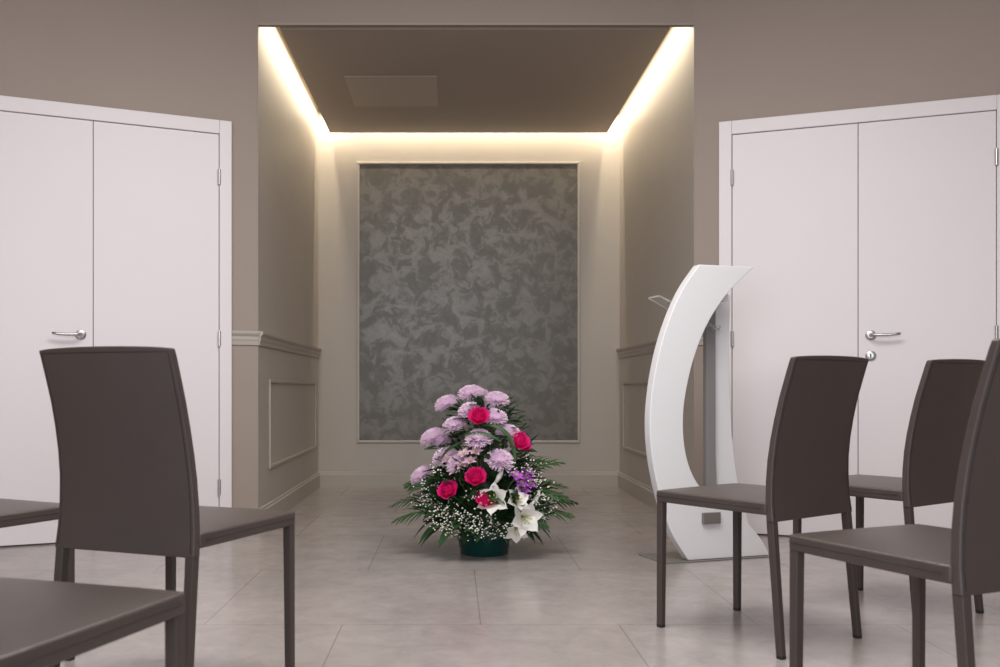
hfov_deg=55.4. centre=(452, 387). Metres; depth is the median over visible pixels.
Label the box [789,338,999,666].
dining chair
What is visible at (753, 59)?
wall
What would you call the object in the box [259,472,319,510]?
baseboard
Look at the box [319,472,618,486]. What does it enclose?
baseboard
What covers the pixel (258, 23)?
trim
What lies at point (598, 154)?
wall
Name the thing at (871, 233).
door
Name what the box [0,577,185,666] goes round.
dining chair
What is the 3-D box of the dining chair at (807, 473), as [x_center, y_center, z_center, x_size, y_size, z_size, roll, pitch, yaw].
[0.971,0.338,2.977,0.419,0.864,0.528,0,0,-36]
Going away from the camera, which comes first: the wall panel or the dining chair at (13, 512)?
the dining chair at (13, 512)
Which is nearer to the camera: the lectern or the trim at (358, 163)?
the lectern
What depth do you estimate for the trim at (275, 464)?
5.98 m
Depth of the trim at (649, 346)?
6.54 m
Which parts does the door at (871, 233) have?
handle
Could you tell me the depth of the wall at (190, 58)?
4.94 m
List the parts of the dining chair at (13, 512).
seat, leg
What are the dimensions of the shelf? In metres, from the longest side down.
0.340 x 0.100 x 0.022 m
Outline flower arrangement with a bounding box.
[389,384,577,556]
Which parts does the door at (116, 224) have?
handle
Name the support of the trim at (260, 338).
attached to the wall at (287, 108)
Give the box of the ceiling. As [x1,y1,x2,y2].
[280,27,668,132]
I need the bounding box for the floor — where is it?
[0,487,999,666]
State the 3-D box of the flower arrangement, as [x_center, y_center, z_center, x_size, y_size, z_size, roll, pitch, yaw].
[0.148,0.376,4.446,0.790,0.788,0.739,0,0,39]
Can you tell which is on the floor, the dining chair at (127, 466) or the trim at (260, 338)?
the dining chair at (127, 466)
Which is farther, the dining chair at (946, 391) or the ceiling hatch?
the ceiling hatch
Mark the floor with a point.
(367, 594)
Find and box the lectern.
[638,265,768,563]
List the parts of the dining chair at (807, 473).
leg, seat, leg, leg, backrest, leg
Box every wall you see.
[0,0,257,508]
[258,25,317,508]
[318,109,619,471]
[620,25,693,487]
[694,0,999,485]
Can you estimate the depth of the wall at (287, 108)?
5.94 m
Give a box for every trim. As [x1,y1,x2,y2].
[232,330,321,357]
[258,23,693,24]
[269,379,315,468]
[357,162,579,442]
[616,334,702,357]
[623,380,647,456]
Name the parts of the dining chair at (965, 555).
leg, seat, leg, leg, backrest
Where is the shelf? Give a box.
[648,295,720,330]
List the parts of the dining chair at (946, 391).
leg, leg, seat, leg, backrest, leg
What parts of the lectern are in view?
plate, post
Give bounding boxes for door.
[0,95,231,546]
[719,94,999,535]
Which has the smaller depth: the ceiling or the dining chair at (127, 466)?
the dining chair at (127, 466)
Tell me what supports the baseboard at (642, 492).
attached to the wall at (657, 117)
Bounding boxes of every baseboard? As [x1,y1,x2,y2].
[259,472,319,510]
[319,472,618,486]
[618,472,656,509]
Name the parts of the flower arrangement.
pot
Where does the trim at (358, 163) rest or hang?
attached to the wall at (598, 154)
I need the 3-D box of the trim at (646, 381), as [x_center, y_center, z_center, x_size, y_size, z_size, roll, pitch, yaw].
[1.290,0.205,6.300,0.012,0.510,1.800,0,0,0]
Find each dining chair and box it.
[0,498,74,660]
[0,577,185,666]
[39,346,294,666]
[656,355,868,659]
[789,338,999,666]
[793,359,984,613]
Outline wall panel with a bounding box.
[359,164,577,439]
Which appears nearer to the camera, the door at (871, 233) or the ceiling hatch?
the door at (871, 233)
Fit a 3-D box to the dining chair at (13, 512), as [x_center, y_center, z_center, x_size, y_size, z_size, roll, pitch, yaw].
[-1.369,0.338,2.560,0.420,0.864,0.528,0,0,27]
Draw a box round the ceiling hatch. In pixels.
[344,76,437,105]
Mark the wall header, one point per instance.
(269, 11)
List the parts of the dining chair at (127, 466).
leg, backrest, leg, leg, seat, leg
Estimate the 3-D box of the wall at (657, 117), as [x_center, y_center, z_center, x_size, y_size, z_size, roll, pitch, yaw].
[1.356,-0.765,6.248,0.120,3.070,2.278,0,0,0]
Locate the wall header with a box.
[258,0,693,26]
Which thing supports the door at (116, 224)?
in the wall at (190, 58)

